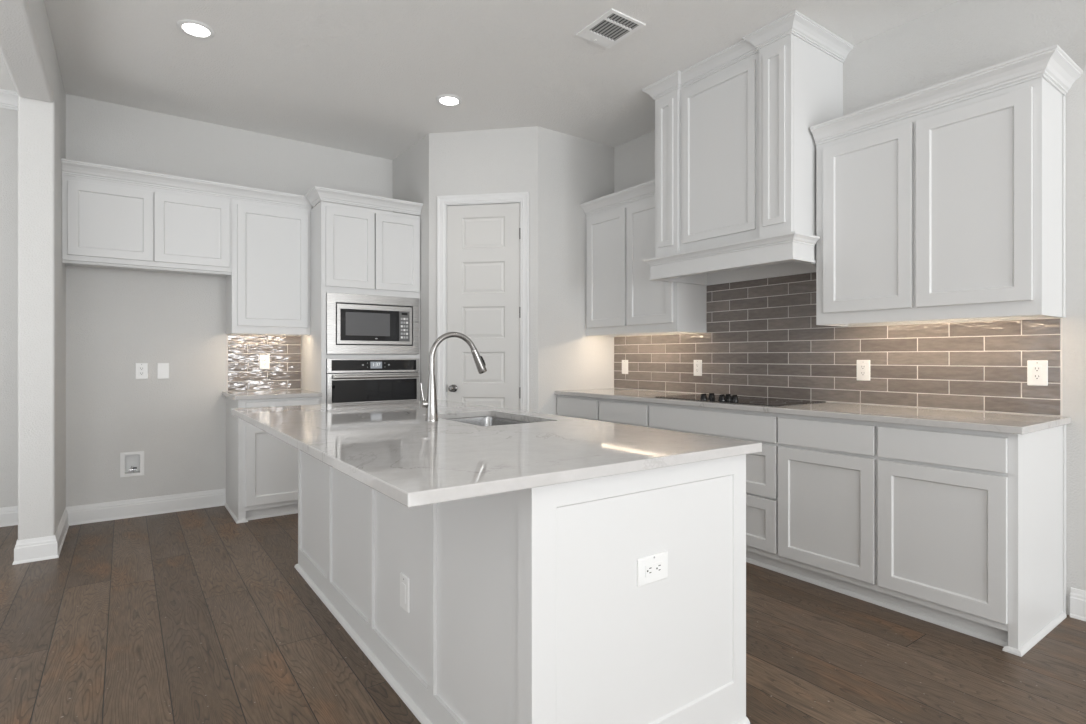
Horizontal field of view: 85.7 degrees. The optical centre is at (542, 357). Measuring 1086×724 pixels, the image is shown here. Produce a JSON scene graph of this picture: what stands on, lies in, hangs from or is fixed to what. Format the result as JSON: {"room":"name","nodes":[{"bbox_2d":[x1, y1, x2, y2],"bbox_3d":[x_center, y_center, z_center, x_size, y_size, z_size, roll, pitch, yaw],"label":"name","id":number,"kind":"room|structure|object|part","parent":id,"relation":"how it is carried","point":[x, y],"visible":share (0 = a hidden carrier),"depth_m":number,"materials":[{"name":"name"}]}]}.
{"room":"kitchen","nodes":[
{"label":"kitchen","id":0,"kind":"room"},
{"bbox_2d":[0,108,17,507],"bbox_3d":[-5.343,-0.335,3.088,4.100,3.048,0.120,0,0,-36],"label":"wall","id":1,"kind":"structure","parent":0,"point":[8,118],"depth_m":4.14,"materials":[{"name":"white paint"}]},
{"bbox_2d":[0,506,17,526],"bbox_3d":[-5.311,1.123,3.025,4.079,0.132,0.020,0,0,-36],"label":"baseboard","id":2,"kind":"structure","parent":1,"relation":"attached to","point":[8,515],"depth_m":4.13,"materials":[{"name":"white paint"}]},
{"bbox_2d":[0,89,17,110],"bbox_3d":[-5.285,-1.805,3.007,4.100,0.108,0.079,0,0,-36],"label":"trim","id":3,"kind":"structure","parent":1,"relation":"attached to","point":[8,98],"depth_m":4.11,"materials":[{"name":"white paint"}]},
{"bbox_2d":[0,0,65,539],"bbox_3d":[-2.044,-0.335,2.140,0.165,3.048,5.260,0,0,-36],"label":"wall","id":4,"kind":"structure","parent":0,"point":[41,124],"depth_m":3.43,"materials":[{"name":"white paint"}]},
{"bbox_2d":[12,508,68,564],"bbox_3d":[-3.263,1.123,3.845,0.205,0.132,1.068,0,0,-36],"label":"baseboard","id":5,"kind":"structure","parent":4,"relation":"attached to","point":[48,547],"depth_m":3.43,"materials":[{"name":"white paint"}]},
{"bbox_2d":[66,94,392,506],"bbox_3d":[-2.389,-0.335,4.910,2.496,3.048,0.120,0,0,-36],"label":"wall","id":6,"kind":"structure","parent":0,"point":[117,319],"depth_m":4.45,"materials":[{"name":"white paint"}]},
{"bbox_2d":[120,451,143,476],"bbox_3d":[-3.076,0.795,4.387,0.146,0.182,0.081,0,0,-36],"label":"water supply box","id":7,"kind":"object","parent":6,"relation":"attached to","point":[131,463],"visible":1,"depth_m":4.39,"materials":[{"name":"white plastic"}]},
{"bbox_2d":[135,363,147,378],"bbox_3d":[-3.007,0.104,4.389,0.077,0.121,0.008,0,0,-36],"label":"wall outlet","id":8,"kind":"object","parent":6,"relation":"attached to","point":[141,369],"visible":1,"depth_m":4.39,"materials":[{"name":"white plastic"}]},
{"bbox_2d":[139,367,143,375],"bbox_3d":[-3.005,0.104,4.386,0.033,0.067,0.002,0,0,-36],"label":"receptacle","id":9,"kind":"object","parent":8,"relation":"attached to","point":[141,369],"depth_m":4.39,"materials":[{"name":"grey plastic"}]},
{"bbox_2d":[66,488,225,525],"bbox_3d":[-2.956,1.123,4.417,1.000,0.132,0.020,0,0,-36],"label":"baseboard","id":10,"kind":"structure","parent":6,"relation":"attached to","point":[114,510],"depth_m":4.39,"materials":[{"name":"white paint"}]},
{"bbox_2d":[61,158,232,276],"bbox_3d":[-2.849,-0.963,4.270,1.001,0.670,0.384,0,0,-36],"label":"upper cabinet","id":11,"kind":"object","parent":6,"relation":"attached to","point":[109,221],"visible":1,"depth_m":4.13,"materials":[{"name":"white paint"}]},
{"bbox_3d":[-2.961,-0.927,4.023,0.473,0.492,0.019,0,0,-36],"label":"door","id":12,"kind":"part","parent":11,"relation":"part of","materials":[{"name":"white paint"}]},
{"bbox_3d":[-2.790,-0.637,4.187,1.001,0.018,0.012,0,0,-36],"label":"trim","id":13,"kind":"part","parent":11,"relation":"part of","materials":[{"name":"white paint"}]},
{"bbox_3d":[-2.757,-1.252,4.141,1.001,0.092,0.066,0,0,-36],"label":"crown moulding","id":14,"kind":"part","parent":11,"relation":"part of","materials":[{"name":"white paint"}]},
{"bbox_3d":[-2.570,-0.927,4.303,0.475,0.492,0.019,0,0,-36],"label":"door","id":15,"kind":"part","parent":11,"relation":"part of","materials":[{"name":"white paint"}]},
{"bbox_2d":[157,363,168,378],"bbox_3d":[-2.897,0.105,4.469,0.077,0.121,0.006,0,0,-36],"label":"blank plate","id":16,"kind":"object","parent":6,"relation":"attached to","point":[162,368],"visible":1,"depth_m":4.47,"materials":[{"name":"white plastic"}]},
{"bbox_2d":[227,334,300,390],"bbox_3d":[-2.315,0.046,4.883,0.570,0.457,0.008,0,0,-36],"label":"tile backsplash","id":17,"kind":"structure","parent":6,"relation":"attached to","point":[244,373],"depth_m":4.87,"materials":[{"name":"multicoloured tile"}]},
{"bbox_2d":[259,355,269,368],"bbox_3d":[-2.316,0.039,4.873,0.077,0.121,0.008,0,0,-36],"label":"wall outlet","id":18,"kind":"object","parent":17,"relation":"attached to","point":[264,360],"visible":1,"depth_m":4.87,"materials":[{"name":"white plastic"}]},
{"bbox_2d":[263,358,266,365],"bbox_3d":[-2.314,0.039,4.871,0.033,0.067,0.002,0,0,-36],"label":"receptacle","id":19,"kind":"object","parent":18,"relation":"attached to","point":[264,359],"depth_m":4.87,"materials":[{"name":"grey plastic"}]},
{"bbox_2d":[226,185,310,335],"bbox_3d":[-2.208,-0.741,4.729,0.575,1.115,0.384,0,0,-36],"label":"upper cabinet","id":20,"kind":"object","parent":6,"relation":"attached to","point":[268,286],"visible":0.94,"depth_m":4.61,"materials":[{"name":"white paint"}]},
{"bbox_3d":[-2.116,-1.252,4.600,0.575,0.092,0.066,0,0,-36],"label":"crown moulding","id":21,"kind":"part","parent":20,"relation":"part of","materials":[{"name":"white paint"}]},
{"bbox_3d":[-2.124,-0.705,4.622,0.516,0.927,0.019,0,0,-36],"label":"door","id":22,"kind":"part","parent":20,"relation":"part of","materials":[{"name":"white paint"}]},
{"bbox_2d":[0,0,958,159],"bbox_3d":[0.132,-1.919,-1.098,8.138,0.120,13.060,0,0,-36],"label":"ceiling","id":23,"kind":"structure","parent":0,"point":[367,77],"depth_m":3.61,"materials":[{"name":"white paint"}]},
{"bbox_2d":[177,19,214,38],"bbox_3d":[-1.964,-1.854,3.317,0.188,0.010,0.188,0,0,-36],"label":"recessed light","id":24,"kind":"object","parent":23,"relation":"in","point":[197,29],"visible":1,"depth_m":3.31,"materials":[{"name":"white plastic"}]},
{"bbox_2d":[436,94,461,105],"bbox_3d":[-0.678,-1.854,4.236,0.188,0.010,0.188,0,0,-36],"label":"recessed light","id":25,"kind":"object","parent":23,"relation":"in","point":[446,99],"visible":1,"depth_m":4.23,"materials":[{"name":"white plastic"}]},
{"bbox_2d":[576,8,645,48],"bbox_3d":[0.380,-1.851,3.317,0.254,0.016,0.306,0,0,-36],"label":"ceiling vent","id":26,"kind":"object","parent":23,"relation":"in","point":[613,26],"visible":1,"depth_m":3.31,"materials":[{"name":"white metal"}]},
{"bbox_2d":[393,126,613,414],"bbox_3d":[-0.434,-0.335,5.115,2.079,3.048,0.659,0,0,9],"label":"wall","id":27,"kind":"structure","parent":0,"point":[560,172],"depth_m":4.86,"materials":[{"name":"white paint"}]},
{"bbox_2d":[437,192,528,410],"bbox_3d":[-0.489,-0.071,4.815,0.772,2.520,0.171,0,0,9],"label":"door","id":28,"kind":"structure","parent":27,"relation":"in","point":[483,239],"depth_m":4.80,"materials":[{"name":"white paint"}]},
{"bbox_3d":[-0.743,0.257,4.807,0.062,0.062,0.072,0,0,9],"label":"knob","id":29,"kind":"part","parent":28,"relation":"part of","materials":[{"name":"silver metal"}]},
{"bbox_2d":[0,506,1085,723],"bbox_3d":[0.132,1.249,-1.098,8.138,0.120,13.060,0,0,-36],"label":"floor","id":30,"kind":"structure","parent":0,"point":[196,616],"depth_m":2.37,"materials":[{"name":"brown wood"}]},
{"bbox_2d":[224,397,320,523],"bbox_3d":[-2.135,0.747,4.615,0.589,0.884,0.652,0,0,-36],"label":"base cabinet","id":31,"kind":"object","parent":30,"relation":"on","point":[262,468],"visible":0.69,"depth_m":4.32,"materials":[{"name":"white paint"}]},
{"bbox_3d":[-2.350,0.747,4.474,0.048,0.884,0.634,0,0,-36],"label":"panel","id":32,"kind":"part","parent":31,"relation":"part of","materials":[{"name":"white paint"}]},
{"bbox_3d":[-2.131,1.179,4.609,0.589,0.020,0.626,0,0,-36],"label":"shoe moulding","id":33,"kind":"part","parent":31,"relation":"part of","materials":[{"name":"white paint"}]},
{"bbox_2d":[222,389,321,399],"bbox_3d":[-2.138,0.290,4.607,0.602,0.030,0.664,0,0,-36],"label":"countertop","id":34,"kind":"structure","parent":31,"relation":"on","point":[288,393],"depth_m":4.43,"materials":[{"name":"white stone"}]},
{"bbox_3d":[-1.935,0.783,4.370,0.509,0.588,0.019,0,0,-36],"label":"door","id":35,"kind":"part","parent":31,"relation":"part of","materials":[{"name":"white paint"}]},
{"bbox_3d":[-1.935,0.397,4.370,0.509,0.140,0.019,0,0,-36],"label":"drawer","id":36,"kind":"part","parent":31,"relation":"part of","materials":[{"name":"white paint"}]},
{"bbox_2d":[301,186,422,403],"bbox_3d":[-1.576,-0.056,4.987,0.883,2.489,0.698,0,0,-36],"label":"tall cabinet","id":37,"kind":"object","parent":30,"relation":"on","point":[355,250],"visible":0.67,"depth_m":4.73,"materials":[{"name":"white paint"}]},
{"bbox_3d":[-1.530,-0.862,4.659,0.384,0.618,0.019,0,0,-36],"label":"door","id":38,"kind":"part","parent":37,"relation":"part of","materials":[{"name":"white paint"}]},
{"bbox_3d":[-1.464,-1.256,4.830,0.883,0.088,0.314,0,0,-36],"label":"crown moulding","id":39,"kind":"part","parent":37,"relation":"part of","materials":[{"name":"white paint"}]},
{"bbox_2d":[326,293,418,353],"bbox_3d":[-1.502,-0.263,4.955,0.762,0.476,0.472,0,0,-36],"label":"microwave","id":40,"kind":"object","parent":37,"relation":"in","point":[363,327],"visible":1,"depth_m":4.75,"materials":[{"name":"silver metal"}]},
{"bbox_3d":[-1.400,-0.257,4.751,0.482,0.249,0.012,0,0,-36],"label":"door glass","id":41,"kind":"part","parent":40,"relation":"part of","materials":[{"name":"black glass"}]},
{"bbox_3d":[-1.364,-0.263,4.775,0.624,0.316,0.016,0,0,-36],"label":"door frame","id":42,"kind":"part","parent":40,"relation":"part of","materials":[{"name":"silver metal"}]},
{"bbox_3d":[-1.166,-0.257,4.919,0.090,0.249,0.012,0,0,-36],"label":"control panel","id":43,"kind":"part","parent":40,"relation":"part of","materials":[{"name":"grey"}]},
{"bbox_2d":[326,359,418,403],"bbox_3d":[-1.514,0.242,4.974,0.760,0.459,0.627,0,0,-36],"label":"wall oven","id":44,"kind":"object","parent":37,"relation":"in","point":[347,380],"visible":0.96,"depth_m":4.74,"materials":[{"name":"black"}]},
{"bbox_3d":[-1.370,0.068,4.771,0.760,0.110,0.023,0,0,-36],"label":"control frame","id":45,"kind":"part","parent":44,"relation":"part of","materials":[{"name":"silver metal"}]},
{"bbox_3d":[-1.367,0.065,4.775,0.703,0.083,0.020,0,0,-36],"label":"control panel","id":46,"kind":"part","parent":44,"relation":"part of","materials":[{"name":"black glass"}]},
{"bbox_3d":[-1.365,0.269,4.773,0.703,0.175,0.026,0,0,-36],"label":"door glass","id":47,"kind":"part","parent":44,"relation":"part of","materials":[{"name":"black glass"}]},
{"bbox_3d":[-1.342,0.155,4.740,0.696,0.034,0.047,0,0,-36],"label":"handle","id":48,"kind":"part","parent":44,"relation":"part of","materials":[{"name":"silver metal"}]},
{"bbox_3d":[-1.211,-0.862,4.887,0.383,0.618,0.019,0,0,-36],"label":"door","id":49,"kind":"part","parent":37,"relation":"part of","materials":[{"name":"white paint"}]},
{"bbox_2d":[294,449,749,723],"bbox_3d":[-0.361,0.747,2.610,0.881,0.884,2.367,0,0,-36],"label":"base cabinet","id":50,"kind":"object","parent":30,"relation":"on","point":[527,606],"visible":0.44,"depth_m":1.72,"materials":[{"name":"white paint"}]},
{"bbox_2d":[400,572,408,612],"bbox_3d":[-0.492,0.835,2.077,0.008,0.121,0.077,0,0,-36],"label":"wall outlet","id":51,"kind":"object","parent":50,"relation":"attached to","point":[404,580],"visible":1,"depth_m":2.07,"materials":[{"name":"white plastic"}]},
{"bbox_3d":[-0.665,0.747,2.392,0.100,0.884,2.334,0,0,-36],"label":"panel","id":52,"kind":"part","parent":50,"relation":"part of","materials":[{"name":"white paint"}]},
{"bbox_2d":[231,399,761,506],"bbox_3d":[-0.484,0.290,2.513,1.202,0.030,2.408,0,0,-36],"label":"countertop","id":53,"kind":"structure","parent":50,"relation":"on","point":[389,447],"depth_m":1.83,"materials":[{"name":"white stone"}]},
{"bbox_2d":[420,332,486,420],"bbox_3d":[-0.391,0.081,2.595,0.320,0.387,0.055,0,0,-36],"label":"kitchen faucet","id":54,"kind":"object","parent":53,"relation":"on","point":[430,404],"visible":1,"depth_m":2.52,"materials":[{"name":"silver metal"}]},
{"bbox_3d":[-0.517,0.150,2.515,0.020,0.079,0.012,0,0,-36],"label":"handle lever","id":55,"kind":"part","parent":54,"relation":"part of","materials":[{"name":"silver metal"}]},
{"bbox_3d":[-0.398,-0.018,2.590,0.228,0.188,0.024,0,0,-36],"label":"spout","id":56,"kind":"part","parent":54,"relation":"part of","materials":[{"name":"silver metal"}]},
{"bbox_2d":[447,416,529,425],"bbox_3d":[-0.254,0.413,2.676,0.430,0.214,0.640,0,0,-36],"label":"sink","id":57,"kind":"object","parent":53,"relation":"in","point":[486,420],"visible":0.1,"depth_m":2.96,"materials":[{"name":"silver metal"}]},
{"bbox_3d":[-0.369,1.179,2.604,0.861,0.021,2.367,0,0,-36],"label":"shoe moulding","id":58,"kind":"part","parent":50,"relation":"part of","materials":[{"name":"white paint"}]},
{"bbox_3d":[0.311,0.747,1.667,0.845,0.884,0.020,0,0,-36],"label":"panel","id":59,"kind":"part","parent":50,"relation":"part of","materials":[{"name":"white paint"}]},
{"bbox_2d":[637,551,667,586],"bbox_3d":[0.312,0.599,1.657,0.121,0.077,0.008,0,0,-36],"label":"wall outlet","id":60,"kind":"object","parent":50,"relation":"attached to","point":[652,568],"visible":1,"depth_m":1.65,"materials":[{"name":"white plastic"}]},
{"bbox_2d":[645,561,661,576],"bbox_3d":[0.314,0.599,1.655,0.067,0.033,0.002,0,0,-36],"label":"receptacle","id":61,"kind":"object","parent":60,"relation":"attached to","point":[652,568],"depth_m":1.65,"materials":[{"name":"grey plastic"}]},
{"bbox_2d":[557,395,599,420],"bbox_3d":[0.522,0.747,4.795,0.647,0.884,0.526,0,0,-36],"label":"base cabinet","id":62,"kind":"object","parent":30,"relation":"on","point":[568,406],"visible":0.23,"depth_m":4.58,"materials":[{"name":"white paint"}]},
{"bbox_2d":[599,398,649,427],"bbox_3d":[0.825,0.747,4.372,0.647,0.884,0.514,0,0,-36],"label":"base cabinet","id":63,"kind":"object","parent":30,"relation":"on","point":[635,413],"visible":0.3,"depth_m":4.16,"materials":[{"name":"white paint"}]},
{"bbox_2d":[649,403,782,573],"bbox_3d":[1.255,0.747,3.771,0.647,0.884,0.964,0,0,-36],"label":"base cabinet","id":64,"kind":"object","parent":30,"relation":"on","point":[762,427],"visible":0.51,"depth_m":3.32,"materials":[{"name":"white paint"}]},
{"bbox_3d":[1.001,0.629,3.586,0.019,0.288,0.947,0,0,-36],"label":"drawer","id":65,"kind":"part","parent":64,"relation":"part of","materials":[{"name":"white paint"}]},
{"bbox_3d":[1.001,0.929,3.586,0.019,0.289,0.947,0,0,-36],"label":"drawer","id":66,"kind":"part","parent":64,"relation":"part of","materials":[{"name":"white paint"}]},
{"bbox_3d":[1.036,1.179,3.614,0.014,0.020,0.964,0,0,-36],"label":"shoe moulding","id":67,"kind":"part","parent":64,"relation":"part of","materials":[{"name":"white paint"}]},
{"bbox_2d":[778,414,880,605],"bbox_3d":[1.685,0.747,3.170,0.647,0.884,0.514,0,0,-36],"label":"base cabinet","id":68,"kind":"object","parent":30,"relation":"on","point":[827,467],"visible":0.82,"depth_m":2.96,"materials":[{"name":"white paint"}]},
{"bbox_3d":[1.429,0.398,2.987,0.019,0.142,0.502,0,0,-36],"label":"drawer","id":69,"kind":"part","parent":68,"relation":"part of","materials":[{"name":"white paint"}]},
{"bbox_3d":[1.429,0.781,2.987,0.019,0.593,0.502,0,0,-36],"label":"door","id":70,"kind":"part","parent":68,"relation":"part of","materials":[{"name":"white paint"}]},
{"bbox_3d":[1.466,1.179,3.013,0.014,0.020,0.514,0,0,-36],"label":"shoe moulding","id":71,"kind":"part","parent":68,"relation":"part of","materials":[{"name":"white paint"}]},
{"bbox_2d":[877,422,1066,656],"bbox_3d":[1.996,0.747,2.735,0.647,0.884,0.555,0,0,-36],"label":"base cabinet","id":72,"kind":"object","parent":30,"relation":"on","point":[971,524],"visible":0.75,"depth_m":2.52,"materials":[{"name":"white paint"}]},
{"bbox_2d":[554,388,1070,434],"bbox_3d":[1.260,0.290,3.750,0.664,0.030,3.083,0,0,-36],"label":"countertop","id":73,"kind":"structure","parent":72,"relation":"on","point":[1012,423],"depth_m":2.91,"materials":[{"name":"white stone"}]},
{"bbox_2d":[657,393,825,405],"bbox_3d":[1.250,0.255,3.802,0.543,0.040,0.914,0,0,-36],"label":"cooktop","id":74,"kind":"object","parent":73,"relation":"in","point":[728,398],"visible":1,"depth_m":3.66,"materials":[{"name":"black glass"}]},
{"bbox_3d":[1.188,0.256,3.630,0.048,0.028,0.048,0,0,-36],"label":"knob","id":75,"kind":"part","parent":74,"relation":"part of","materials":[{"name":"black plastic"}]},
{"bbox_3d":[1.729,0.398,2.567,0.019,0.142,0.496,0,0,-36],"label":"drawer","id":76,"kind":"part","parent":72,"relation":"part of","materials":[{"name":"white paint"}]},
{"bbox_3d":[1.729,0.781,2.567,0.019,0.593,0.496,0,0,-36],"label":"door","id":77,"kind":"part","parent":72,"relation":"part of","materials":[{"name":"white paint"}]},
{"bbox_3d":[1.985,1.179,2.727,0.612,0.020,0.555,0,0,-36],"label":"shoe moulding","id":78,"kind":"part","parent":72,"relation":"part of","materials":[{"name":"white paint"}]},
{"bbox_3d":[2.147,0.747,2.540,0.628,0.884,0.034,0,0,-36],"label":"panel","id":79,"kind":"part","parent":72,"relation":"part of","materials":[{"name":"white paint"}]},
{"bbox_2d":[614,0,1085,615],"bbox_3d":[3.491,-0.335,1.304,0.120,3.048,13.060,0,0,-36],"label":"wall","id":80,"kind":"structure","parent":0,"point":[959,38],"depth_m":2.85,"materials":[{"name":"white paint"}]},
{"bbox_2d":[580,179,705,336],"bbox_3d":[0.768,-0.741,4.671,0.390,1.115,1.012,0,0,-36],"label":"upper cabinet","id":81,"kind":"object","parent":80,"relation":"attached to","point":[621,298],"visible":0.82,"depth_m":4.55,"materials":[{"name":"white paint"}]},
{"bbox_3d":[0.514,-0.711,4.787,0.019,0.925,0.462,0,0,-36],"label":"door","id":82,"kind":"part","parent":81,"relation":"part of","materials":[{"name":"white paint"}]},
{"bbox_3d":[0.636,-1.252,4.577,0.066,0.092,1.012,0,0,-36],"label":"crown moulding","id":83,"kind":"part","parent":81,"relation":"part of","materials":[{"name":"white paint"}]},
{"bbox_3d":[0.795,-0.711,4.395,0.019,0.925,0.465,0,0,-36],"label":"door","id":84,"kind":"part","parent":81,"relation":"part of","materials":[{"name":"white paint"}]},
{"bbox_2d":[642,10,853,285],"bbox_3d":[1.268,-1.196,3.778,0.617,1.325,1.144,0,0,-36],"label":"range hood","id":85,"kind":"object","parent":80,"relation":"attached to","point":[735,146],"visible":0.98,"depth_m":3.50,"materials":[{"name":"white paint"}]},
{"bbox_3d":[0.828,-1.239,3.963,0.012,0.980,0.134,0,0,-36],"label":"pilaster panel","id":86,"kind":"part","parent":85,"relation":"part of","materials":[{"name":"white paint"}]},
{"bbox_3d":[1.083,-1.245,3.647,0.014,0.992,0.542,0,0,-36],"label":"panel","id":87,"kind":"part","parent":85,"relation":"part of","materials":[{"name":"white paint"}]},
{"bbox_3d":[1.126,-0.606,3.676,0.247,0.146,1.124,0,0,-36],"label":"ledge moulding","id":88,"kind":"part","parent":85,"relation":"part of","materials":[{"name":"white paint"}]},
{"bbox_3d":[1.268,-1.819,3.778,0.617,0.079,1.144,0,0,-36],"label":"crown moulding","id":89,"kind":"part","parent":85,"relation":"part of","materials":[{"name":"white paint"}]},
{"bbox_3d":[1.301,-1.239,3.301,0.012,0.980,0.134,0,0,-36],"label":"pilaster panel","id":90,"kind":"part","parent":85,"relation":"part of","materials":[{"name":"white paint"}]},
{"bbox_2d":[614,272,1061,415],"bbox_3d":[1.517,-0.130,3.954,0.008,0.808,3.051,0,0,-36],"label":"tile backsplash","id":91,"kind":"structure","parent":80,"relation":"attached to","point":[762,337],"depth_m":3.60,"materials":[{"name":"brown tile"}]},
{"bbox_2d":[622,360,627,373],"bbox_3d":[0.708,0.085,5.071,0.008,0.121,0.077,0,0,-36],"label":"light switch","id":92,"kind":"object","parent":91,"relation":"attached to","point":[624,362],"visible":1,"depth_m":5.07,"materials":[{"name":"white plastic"}]},
{"bbox_2d":[694,360,701,375],"bbox_3d":[1.168,0.081,4.428,0.008,0.121,0.077,0,0,-36],"label":"wall outlet","id":93,"kind":"object","parent":91,"relation":"attached to","point":[697,363],"visible":1,"depth_m":4.42,"materials":[{"name":"white plastic"}]},
{"bbox_2d":[857,360,869,380],"bbox_3d":[1.878,0.077,3.435,0.008,0.121,0.077,0,0,-36],"label":"wall outlet","id":94,"kind":"object","parent":91,"relation":"attached to","point":[863,366],"visible":1,"depth_m":3.43,"materials":[{"name":"white plastic"}]},
{"bbox_2d":[860,365,865,375],"bbox_3d":[1.876,0.077,3.434,0.002,0.067,0.033,0,0,-36],"label":"receptacle","id":95,"kind":"object","parent":94,"relation":"attached to","point":[862,367],"depth_m":3.43,"materials":[{"name":"white plastic"}]},
{"bbox_2d":[1027,360,1047,385],"bbox_3d":[2.346,0.075,2.780,0.008,0.121,0.077,0,0,-36],"label":"wall outlet","id":96,"kind":"object","parent":91,"relation":"attached to","point":[1037,370],"visible":1,"depth_m":2.78,"materials":[{"name":"white plastic"}]},
{"bbox_2d":[1033,366,1041,379],"bbox_3d":[2.344,0.075,2.779,0.002,0.067,0.033,0,0,-36],"label":"receptacle","id":97,"kind":"object","parent":96,"relation":"attached to","point":[1037,370],"depth_m":2.78,"materials":[{"name":"white plastic"}]},
{"bbox_2d":[810,44,1082,326],"bbox_3d":[1.978,-0.741,2.980,0.391,1.115,1.076,0,0,-36],"label":"upper cabinet","id":98,"kind":"object","parent":80,"relation":"attached to","point":[945,200],"visible":1,"depth_m":2.79,"materials":[{"name":"white paint"}]},
{"bbox_3d":[1.712,-0.711,3.112,0.019,0.925,0.455,0,0,-36],"label":"door","id":99,"kind":"part","parent":98,"relation":"part of","materials":[{"name":"white paint"}]},
{"bbox_3d":[1.978,-1.252,2.980,0.391,0.092,1.076,0,0,-36],"label":"crown moulding","id":100,"kind":"part","parent":98,"relation":"part of","materials":[{"name":"white paint"}]},
{"bbox_3d":[1.988,-0.711,2.726,0.019,0.925,0.457,0,0,-36],"label":"door","id":101,"kind":"part","parent":98,"relation":"part of","materials":[{"name":"white paint"}]},
{"bbox_2d":[1070,587,1085,620],"bbox_3d":[4.825,1.123,-0.682,0.020,0.132,8.278,0,0,-36],"label":"baseboard","id":102,"kind":"structure","parent":80,"relation":"attached to","point":[1077,596],"depth_m":2.66,"materials":[{"name":"white paint"}]}
]}

